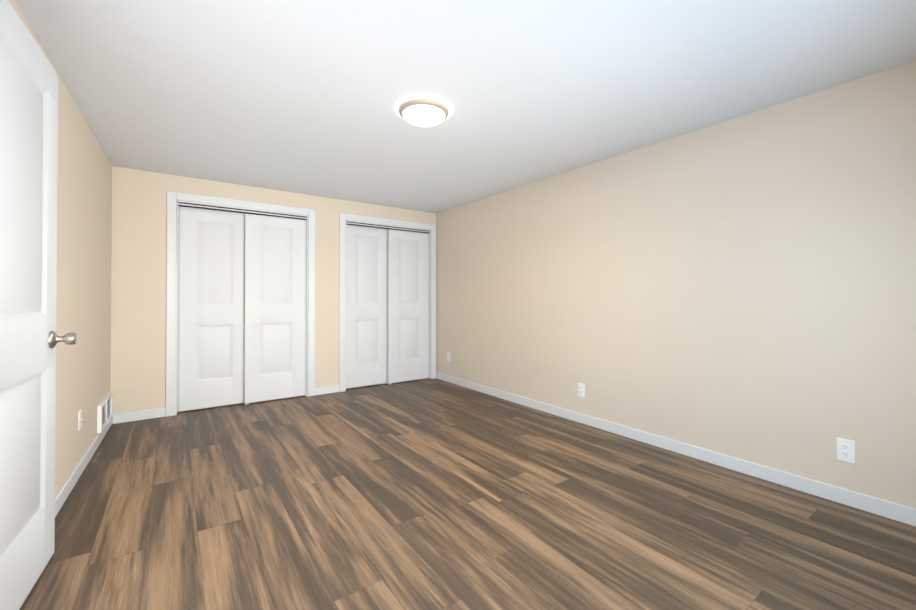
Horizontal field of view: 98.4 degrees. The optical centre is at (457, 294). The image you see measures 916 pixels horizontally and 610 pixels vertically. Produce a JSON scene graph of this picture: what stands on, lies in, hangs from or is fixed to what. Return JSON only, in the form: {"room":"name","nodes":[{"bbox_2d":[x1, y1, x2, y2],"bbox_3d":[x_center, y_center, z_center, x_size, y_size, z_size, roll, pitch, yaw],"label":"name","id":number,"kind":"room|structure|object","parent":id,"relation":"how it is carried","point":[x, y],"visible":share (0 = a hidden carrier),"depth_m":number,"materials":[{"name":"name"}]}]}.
{"room":"empty bedroom","nodes":[
{"label":"empty bedroom","id":0,"kind":"room"},
{"bbox_2d":[8,0,111,496],"bbox_3d":[-1.826,-0.009,1.592,0.120,2.220,5.965,0,-1,-34],"label":"wall","id":1,"kind":"structure","parent":0,"point":[84,256],"depth_m":2.42,"materials":[{"name":"paint"}]},
{"bbox_2d":[0,0,76,609],"bbox_3d":[-1.470,0.074,1.313,0.141,2.030,0.889,0,-1,-32],"label":"entry door","id":2,"kind":"structure","parent":1,"relation":"in","point":[30,338],"depth_m":1.41,"materials":[{"name":"white wood"}]},
{"bbox_2d":[78,409,82,430],"bbox_3d":[-2.321,0.773,2.432,0.013,0.115,0.070,0,-1,-34],"label":"electrical outlet plate","id":3,"kind":"object","parent":1,"relation":"attached to","point":[80,419],"visible":1,"depth_m":2.43,"materials":[{"name":"white plastic"}]},
{"bbox_2d":[55,417,111,516],"bbox_3d":[-2.150,1.065,2.179,0.013,0.082,2.935,0,-1,-34],"label":"baseboard","id":4,"kind":"structure","parent":1,"relation":"attached to","point":[67,487],"depth_m":2.36,"materials":[{"name":"white wood"}]},
{"bbox_2d":[97,392,111,432],"bbox_3d":[-2.778,0.923,3.111,0.025,0.200,0.502,0,-1,-34],"label":"air vent","id":5,"kind":"object","parent":1,"relation":"in","point":[104,411],"visible":1,"depth_m":3.06,"materials":[{"name":"white plastic"}]},
{"bbox_2d":[111,166,435,414],"bbox_3d":[-1.671,0.013,4.412,3.311,2.220,0.120,0,-1,-36],"label":"wall","id":6,"kind":"structure","parent":0,"point":[138,290],"depth_m":3.57,"materials":[{"name":"paint"}]},
{"bbox_2d":[112,408,165,423],"bbox_3d":[-2.817,1.075,3.498,0.368,0.082,0.013,0,-1,-36],"label":"baseboard","id":7,"kind":"structure","parent":6,"relation":"attached to","point":[138,415],"depth_m":3.49,"materials":[{"name":"white wood"}]},
{"bbox_2d":[177,206,244,411],"bbox_3d":[-2.404,0.133,3.906,0.602,1.953,0.034,0,-1,-36],"label":"slider","id":8,"kind":"object","parent":6,"relation":"hanging from","point":[210,309],"visible":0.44,"depth_m":3.87,"materials":[{"name":"white wood"}]},
{"bbox_2d":[166,191,314,416],"bbox_3d":[-2.167,0.126,4.055,1.184,1.990,0.120,0,-1,-36],"label":"door frame","id":9,"kind":"structure","parent":6,"relation":"attached to","point":[306,290],"depth_m":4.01,"materials":[{"name":"white wood"}]},
{"bbox_2d":[178,202,306,219],"bbox_3d":[-2.164,-0.839,4.058,1.160,0.038,0.090,0,-1,-36],"label":"track rail","id":10,"kind":"object","parent":6,"relation":"attached to","point":[183,204],"visible":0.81,"depth_m":3.98,"materials":[{"name":"black"}]},
{"bbox_2d":[244,213,306,403],"bbox_3d":[-1.926,0.135,4.197,0.602,1.953,0.034,0,-1,-36],"label":"slider","id":11,"kind":"object","parent":6,"relation":"hanging from","point":[275,310],"visible":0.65,"depth_m":4.17,"materials":[{"name":"white wood"}]},
{"bbox_2d":[315,385,338,394],"bbox_3d":[-1.478,1.083,4.460,0.273,0.082,0.013,0,-1,-36],"label":"baseboard","id":12,"kind":"structure","parent":6,"relation":"attached to","point":[326,390],"depth_m":4.46,"materials":[{"name":"white wood"}]},
{"bbox_2d":[346,225,387,388],"bbox_3d":[-1.107,0.140,4.837,0.594,1.953,0.034,0,-1,-36],"label":"slider","id":13,"kind":"object","parent":6,"relation":"hanging from","point":[366,297],"visible":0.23,"depth_m":4.81,"materials":[{"name":"white wood"}]},
{"bbox_2d":[339,213,435,391],"bbox_3d":[-0.873,0.133,4.984,1.169,1.990,0.120,0,-1,-36],"label":"door frame","id":14,"kind":"structure","parent":6,"relation":"attached to","point":[429,297],"depth_m":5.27,"materials":[{"name":"white wood"}]},
{"bbox_2d":[346,221,429,233],"bbox_3d":[-0.870,-0.831,4.987,1.145,0.038,0.090,0,-1,-36],"label":"track rail","id":15,"kind":"object","parent":6,"relation":"attached to","point":[384,227],"visible":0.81,"depth_m":4.91,"materials":[{"name":"black"}]},
{"bbox_2d":[387,229,428,383],"bbox_3d":[-0.635,0.142,5.124,0.594,1.953,0.034,0,-1,-36],"label":"slider","id":16,"kind":"object","parent":6,"relation":"hanging from","point":[408,312],"visible":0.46,"depth_m":5.10,"materials":[{"name":"white wood"}]},
{"bbox_2d":[15,0,915,212],"bbox_3d":[-0.509,-1.161,2.544,3.851,0.100,5.965,0,-1,-36],"label":"ceiling","id":17,"kind":"structure","parent":0,"point":[300,96],"depth_m":2.02,"materials":[{"name":"paint"}]},
{"bbox_2d":[394,94,452,126],"bbox_3d":[-0.205,-1.072,2.377,0.352,0.082,0.352,0,-1,-36],"label":"ceiling light","id":18,"kind":"object","parent":17,"relation":"attached to","point":[422,110],"visible":1,"depth_m":2.29,"materials":[{"name":"white glass"}]},
{"bbox_2d":[19,378,915,609],"bbox_3d":[-0.509,1.158,2.526,3.851,0.100,5.965,0,-1,-36],"label":"floor","id":19,"kind":"structure","parent":0,"point":[429,494],"depth_m":1.91,"materials":[{"name":"laminate"}]},
{"bbox_2d":[436,60,915,508],"bbox_3d":[1.006,0.007,3.623,0.120,2.220,5.965,0,-1,-36],"label":"wall","id":20,"kind":"structure","parent":0,"point":[743,287],"depth_m":2.51,"materials":[{"name":"paint"}]},
{"bbox_2d":[578,383,584,397],"bbox_3d":[1.067,0.831,3.423,0.008,0.115,0.070,0,-1,-36],"label":"electrical outlet","id":21,"kind":"object","parent":20,"relation":"attached to","point":[581,389],"visible":1,"depth_m":3.42,"materials":[{"name":"white plastic"}]},
{"bbox_2d":[436,372,915,526],"bbox_3d":[1.163,1.073,3.283,0.013,0.082,5.005,0,-1,-36],"label":"baseboard","id":22,"kind":"structure","parent":20,"relation":"attached to","point":[886,509],"depth_m":2.50,"materials":[{"name":"white wood"}]},
{"bbox_2d":[836,437,854,463],"bbox_3d":[2.035,0.820,2.074,0.008,0.115,0.070,0,-1,-36],"label":"electrical outlet","id":23,"kind":"object","parent":20,"relation":"attached to","point":[846,450],"visible":1,"depth_m":2.07,"materials":[{"name":"white plastic"}]}
]}

